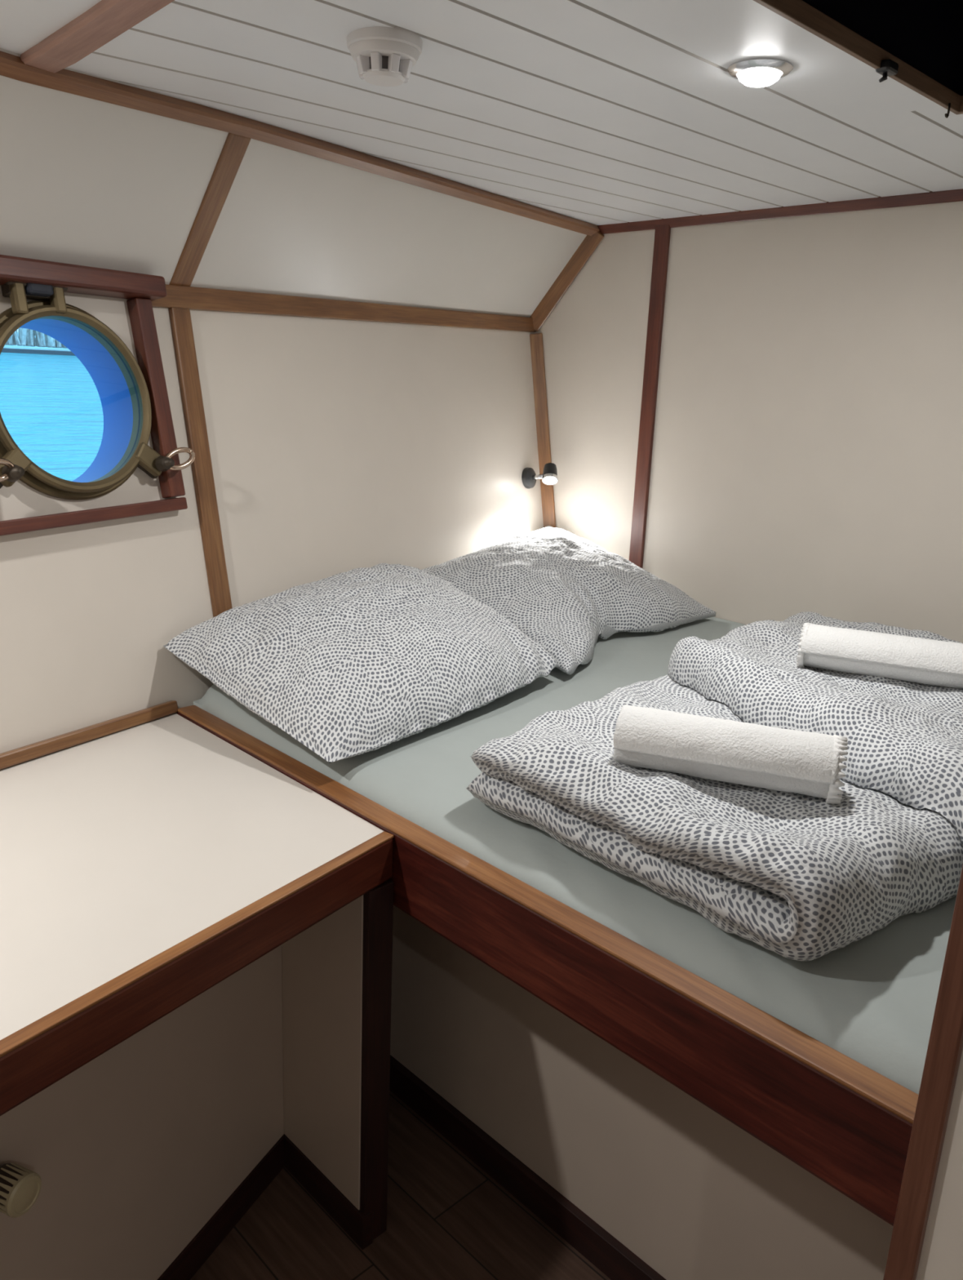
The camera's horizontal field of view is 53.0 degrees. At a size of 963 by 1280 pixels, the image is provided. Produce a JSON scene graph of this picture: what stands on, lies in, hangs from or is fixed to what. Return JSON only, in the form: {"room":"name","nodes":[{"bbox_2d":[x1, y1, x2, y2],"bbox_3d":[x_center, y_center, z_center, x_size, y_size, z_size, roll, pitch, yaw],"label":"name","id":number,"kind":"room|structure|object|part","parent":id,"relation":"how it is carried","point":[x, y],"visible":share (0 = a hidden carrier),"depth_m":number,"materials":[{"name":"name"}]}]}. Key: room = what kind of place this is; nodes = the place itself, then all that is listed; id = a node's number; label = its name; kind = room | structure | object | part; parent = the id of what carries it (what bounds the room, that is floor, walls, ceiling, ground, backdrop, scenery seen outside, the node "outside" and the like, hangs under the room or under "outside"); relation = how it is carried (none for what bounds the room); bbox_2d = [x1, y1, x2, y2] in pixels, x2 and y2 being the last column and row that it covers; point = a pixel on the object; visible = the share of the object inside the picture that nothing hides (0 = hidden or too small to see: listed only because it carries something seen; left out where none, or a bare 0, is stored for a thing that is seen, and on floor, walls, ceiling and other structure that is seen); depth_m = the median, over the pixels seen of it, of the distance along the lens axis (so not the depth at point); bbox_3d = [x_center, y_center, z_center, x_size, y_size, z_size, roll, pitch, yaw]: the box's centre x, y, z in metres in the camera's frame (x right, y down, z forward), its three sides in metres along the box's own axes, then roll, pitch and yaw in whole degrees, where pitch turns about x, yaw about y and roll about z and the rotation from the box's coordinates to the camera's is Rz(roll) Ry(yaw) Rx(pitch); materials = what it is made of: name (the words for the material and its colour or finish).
{"room":"ship interior","nodes":[
{"label":"ship interior","id":0,"kind":"room"},
{"bbox_2d":[0,48,586,753],"bbox_3d":[-0.760,0.023,1.441,0.256,1.706,3.712,12,18,31],"label":"wall","id":1,"kind":"structure","parent":0,"point":[336,446],"depth_m":1.90,"materials":[{"name":"beige paint"}]},
{"bbox_2d":[0,254,195,536],"bbox_3d":[-0.702,-0.399,1.585,0.197,0.418,0.435,12,18,31],"label":"window","id":2,"kind":"structure","parent":1,"relation":"in","point":[134,397],"depth_m":1.65,"materials":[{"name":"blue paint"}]},
{"bbox_3d":[-0.723,-0.253,1.438,0.020,0.038,0.062,9,16,21],"label":"wing handle","id":3,"kind":"part","parent":2,"relation":"part of","materials":[{"name":"brown metal"}]},
{"bbox_3d":[-0.687,-0.581,1.541,0.050,0.036,0.419,0,12,33],"label":"frame","id":4,"kind":"part","parent":2,"relation":"part of","materials":[{"name":"red wood"}]},
{"bbox_3d":[-0.664,-0.204,1.601,0.028,0.022,0.425,0,13,33],"label":"frame","id":5,"kind":"part","parent":2,"relation":"part of","materials":[{"name":"red wood"}]},
{"bbox_3d":[-0.581,-0.429,1.724,0.028,0.345,0.034,0,13,33],"label":"frame","id":6,"kind":"part","parent":2,"relation":"part of","materials":[{"name":"red wood"}]},
{"bbox_3d":[-0.538,-0.323,1.718,0.022,0.039,0.062,-36,3,41],"label":"wing handle","id":7,"kind":"part","parent":2,"relation":"part of","materials":[{"name":"brown metal"}]},
{"bbox_2d":[168,306,232,617],"bbox_3d":[-0.514,-0.194,1.842,0.160,0.835,0.043,13,18,34],"label":"trim","id":8,"kind":"structure","parent":1,"relation":"attached to","point":[180,317],"depth_m":1.81,"materials":[{"name":"brown wood"}]},
{"bbox_2d":[168,132,251,286],"bbox_3d":[-0.480,-0.746,1.688,0.194,0.242,0.046,14,19,36],"label":"trim","id":9,"kind":"structure","parent":1,"relation":"attached to","point":[234,148],"depth_m":1.68,"materials":[{"name":"brown wood"}]},
{"bbox_2d":[0,50,599,235],"bbox_3d":[-0.683,-0.747,1.171,0.045,0.054,3.626,12,18,31],"label":"trim","id":10,"kind":"structure","parent":1,"relation":"attached to","point":[11,66],"depth_m":1.61,"materials":[{"name":"brown wood"}]},
{"bbox_2d":[151,284,536,332],"bbox_3d":[-0.226,-0.768,2.270,0.016,0.041,1.425,11,19,31],"label":"trim","id":11,"kind":"structure","parent":1,"relation":"attached to","point":[177,296],"depth_m":2.09,"materials":[{"name":"brown wood"}]},
{"bbox_2d":[521,462,558,488],"bbox_3d":[0.175,-0.476,2.804,0.107,0.079,0.062,10,17,25],"label":"reading lamp","id":12,"kind":"object","parent":1,"relation":"attached to","point":[549,476],"visible":1,"depth_m":2.80,"materials":[{"name":"black metal"}]},
{"bbox_3d":[0.142,-0.474,2.821,0.022,0.062,0.062,0,12,33],"label":"wall plate","id":13,"kind":"part","parent":12,"relation":"part of","materials":[{"name":"black metal"}]},
{"bbox_3d":[0.168,-0.475,2.807,0.047,0.022,0.016,9,16,23],"label":"arm","id":14,"kind":"part","parent":12,"relation":"part of","materials":[{"name":"silver metal"}]},
{"bbox_2d":[190,1090,611,1279],"bbox_3d":[0.109,1.147,0.759,3.535,0.030,3.293,-12,21,-43],"label":"floor","id":15,"kind":"structure","parent":0,"point":[448,1219],"depth_m":1.50,"materials":[{"name":"brown wood"}]},
{"bbox_2d":[0,700,394,1279],"bbox_3d":[-0.730,0.645,1.090,0.635,0.694,1.488,12,18,32],"label":"desk","id":16,"kind":"object","parent":15,"relation":"on","point":[196,939],"visible":1,"depth_m":1.30,"materials":[{"name":"beige laminate"}]},
{"bbox_3d":[-0.506,0.578,1.023,0.050,0.041,0.041,9,16,22],"label":"knob","id":17,"kind":"part","parent":16,"relation":"part of","materials":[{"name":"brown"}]},
{"bbox_3d":[-0.587,0.687,0.955,0.016,0.575,1.300,9,16,22],"label":"panel","id":18,"kind":"part","parent":16,"relation":"part of","materials":[{"name":"beige laminate"}]},
{"bbox_3d":[-0.244,0.563,1.468,0.016,0.575,0.219,-12,21,-43],"label":"panel","id":19,"kind":"part","parent":16,"relation":"part of","materials":[{"name":"beige laminate"}]},
{"bbox_2d":[177,705,918,1279],"bbox_3d":[0.557,0.540,1.713,1.408,0.678,2.255,-12,21,-43],"label":"bed","id":20,"kind":"object","parent":15,"relation":"on","point":[660,1122],"visible":0.32,"depth_m":1.28,"materials":[{"name":"brown wood"}]},
{"bbox_2d":[193,617,956,1094],"bbox_3d":[0.547,0.215,1.675,1.366,0.134,2.348,-12,21,-43],"label":"mattress","id":21,"kind":"object","parent":20,"relation":"on","point":[872,1000],"visible":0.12,"depth_m":1.18,"materials":[{"name":"grey fabric"}]},
{"bbox_2d":[163,563,559,763],"bbox_3d":[-0.176,-0.018,1.879,0.540,0.191,0.832,12,18,32],"label":"pillow","id":22,"kind":"object","parent":21,"relation":"on","point":[357,661],"visible":1,"depth_m":1.67,"materials":[{"name":"fabric"}]},
{"bbox_2d":[422,525,715,674],"bbox_3d":[0.188,-0.146,2.412,0.745,0.193,0.735,-12,21,-43],"label":"pillow","id":23,"kind":"object","parent":21,"relation":"on","point":[563,590],"visible":0.91,"depth_m":2.27,"materials":[{"name":"fabric"}]},
{"bbox_2d":[466,674,962,960],"bbox_3d":[0.380,0.177,1.411,0.698,0.126,0.707,-12,21,-43],"label":"duvet","id":24,"kind":"object","parent":21,"relation":"on","point":[797,877],"visible":0.68,"depth_m":1.14,"materials":[{"name":"fabric"}]},
{"bbox_2d":[613,704,848,804],"bbox_3d":[0.316,0.145,1.245,0.286,0.086,0.101,7,16,17],"label":"rolled towel","id":25,"kind":"object","parent":24,"relation":"on","point":[745,753],"visible":1,"depth_m":1.21,"materials":[{"name":"white fabric"}]},
{"bbox_2d":[667,611,962,844],"bbox_3d":[0.705,0.119,1.604,0.922,0.152,0.854,-12,21,-43],"label":"duvet","id":26,"kind":"object","parent":21,"relation":"on","point":[905,738],"visible":0.7,"depth_m":1.46,"materials":[{"name":"fabric"}]},
{"bbox_2d":[796,622,962,688],"bbox_3d":[0.692,0.032,1.593,0.319,0.081,0.094,10,17,24],"label":"rolled towel","id":27,"kind":"object","parent":26,"relation":"on","point":[894,656],"visible":1,"depth_m":1.57,"materials":[{"name":"white fabric"}]},
{"bbox_3d":[0.325,0.679,1.267,0.018,0.505,1.905,-12,21,-43],"label":"panel","id":28,"kind":"part","parent":20,"relation":"part of","materials":[{"name":"beige laminate"}]},
{"bbox_2d":[0,0,962,225],"bbox_3d":[0.151,-0.502,0.343,3.535,0.033,3.380,-12,21,-43],"label":"ceiling","id":29,"kind":"structure","parent":0,"point":[594,112],"depth_m":1.42,"materials":[{"name":"white paint"}]},
{"bbox_2d":[20,0,174,72],"bbox_3d":[0.418,-0.478,0.287,0.050,0.034,2.921,-12,20,-43],"label":"trim","id":30,"kind":"structure","parent":29,"relation":"attached to","point":[107,20],"depth_m":1.16,"materials":[{"name":"brown wood"}]},
{"bbox_2d":[346,26,422,86],"bbox_3d":[-0.123,-0.736,1.223,0.096,0.054,0.096,-12,21,-43],"label":"smoke detector","id":31,"kind":"object","parent":29,"relation":"attached to","point":[384,56],"visible":1,"depth_m":1.20,"materials":[{"name":"white plastic"}]},
{"bbox_2d":[369,55,400,71],"bbox_3d":[-0.123,-0.726,1.226,0.048,0.018,0.048,-12,21,-43],"label":"grille","id":32,"kind":"object","parent":31,"relation":"attached to","point":[377,63],"depth_m":1.20,"materials":[{"name":"grey plastic"}]},
{"bbox_2d":[727,57,793,87],"bbox_3d":[0.368,-0.747,1.280,0.085,0.021,0.085,-12,21,-43],"label":"recessed light","id":33,"kind":"object","parent":29,"relation":"in","point":[754,72],"visible":1,"depth_m":1.26,"materials":[{"name":"white glass"}]},
{"bbox_2d":[753,0,962,118],"bbox_3d":[0.619,-0.732,0.953,0.820,0.177,0.575,-12,21,-43],"label":"hatch","id":34,"kind":"object","parent":29,"relation":"attached to","point":[917,44],"visible":1,"depth_m":1.28,"materials":[{"name":"brown wood"}]},
{"bbox_2d":[802,0,962,95],"bbox_3d":[0.620,-0.750,0.948,0.806,0.140,0.567,-12,21,-43],"label":"blind","id":35,"kind":"object","parent":34,"relation":"hanging from","point":[925,37],"depth_m":1.29,"materials":[{"name":"black fabric"}]},
{"bbox_2d":[533,200,962,643],"bbox_3d":[1.353,0.014,1.813,0.030,1.708,3.506,-12,21,-43],"label":"wall","id":36,"kind":"structure","parent":0,"point":[807,451],"depth_m":2.33,"materials":[{"name":"beige paint"}]},
{"bbox_2d":[529,333,556,528],"bbox_3d":[0.192,-0.465,2.896,0.034,0.872,0.199,-12,21,-43],"label":"trim","id":37,"kind":"structure","parent":36,"relation":"attached to","point":[535,340],"depth_m":2.86,"materials":[{"name":"brown wood"}]},
{"bbox_2d":[529,231,604,331],"bbox_3d":[0.233,-1.015,2.729,0.032,0.273,0.256,-12,21,-43],"label":"trim","id":38,"kind":"structure","parent":36,"relation":"attached to","point":[589,244],"depth_m":2.72,"materials":[{"name":"brown wood"}]},
{"bbox_2d":[629,224,671,568],"bbox_3d":[0.446,-0.520,2.627,0.012,1.134,0.044,-12,21,-43],"label":"trim","id":39,"kind":"structure","parent":36,"relation":"attached to","point":[662,233],"depth_m":2.58,"materials":[{"name":"red wood"}]},
{"bbox_2d":[597,188,962,234],"bbox_3d":[1.454,-0.763,1.503,0.022,0.027,3.279,-12,21,-43],"label":"trim","id":40,"kind":"structure","parent":36,"relation":"attached to","point":[955,195],"depth_m":2.22,"materials":[{"name":"red wood"}]},
{"bbox_2d":[915,1048,962,1279],"bbox_3d":[0.961,0.442,0.197,0.030,1.696,1.646,-12,21,-43],"label":"wall","id":41,"kind":"structure","parent":0,"point":[941,1258],"depth_m":0.79,"materials":[{"name":"beige paint"}]},
{"bbox_2d":[883,864,962,1279],"bbox_3d":[0.393,0.260,0.774,0.065,1.696,0.024,-12,21,-43],"label":"trim","id":42,"kind":"structure","parent":41,"relation":"attached to","point":[945,1045],"depth_m":0.78,"materials":[{"name":"brown wood"}]},
{"label":"outside","id":43,"kind":"structure","parent":0,"visible":0},
{"bbox_2d":[0,332,103,480],"bbox_3d":[-7.369,-5.894,21.236,100.000,2.241,38.050,-12,21,-43],"label":"water","id":44,"kind":"structure","parent":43,"point":[51,406],"depth_m":12.71,"materials":[{"name":"teal liquid"}]},
{"bbox_2d":[4,328,67,348],"bbox_3d":[-12.316,-9.625,24.262,34.630,4.195,3.372,-12,21,-43],"label":"reeds","id":45,"kind":"object","parent":44,"relation":"on","point":[26,336],"visible":0.03,"depth_m":24.59,"materials":[{"name":"white plant"}]},
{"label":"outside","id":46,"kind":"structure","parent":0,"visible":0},
{"bbox_2d":[1,347,75,355],"bbox_3d":[-11.823,-8.425,29.077,65.000,0.400,8.000,-12,21,-43],"label":"bank","id":47,"kind":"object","parent":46,"point":[4,350],"depth_m":24.28,"materials":[{"name":"grey soil"}]}
]}

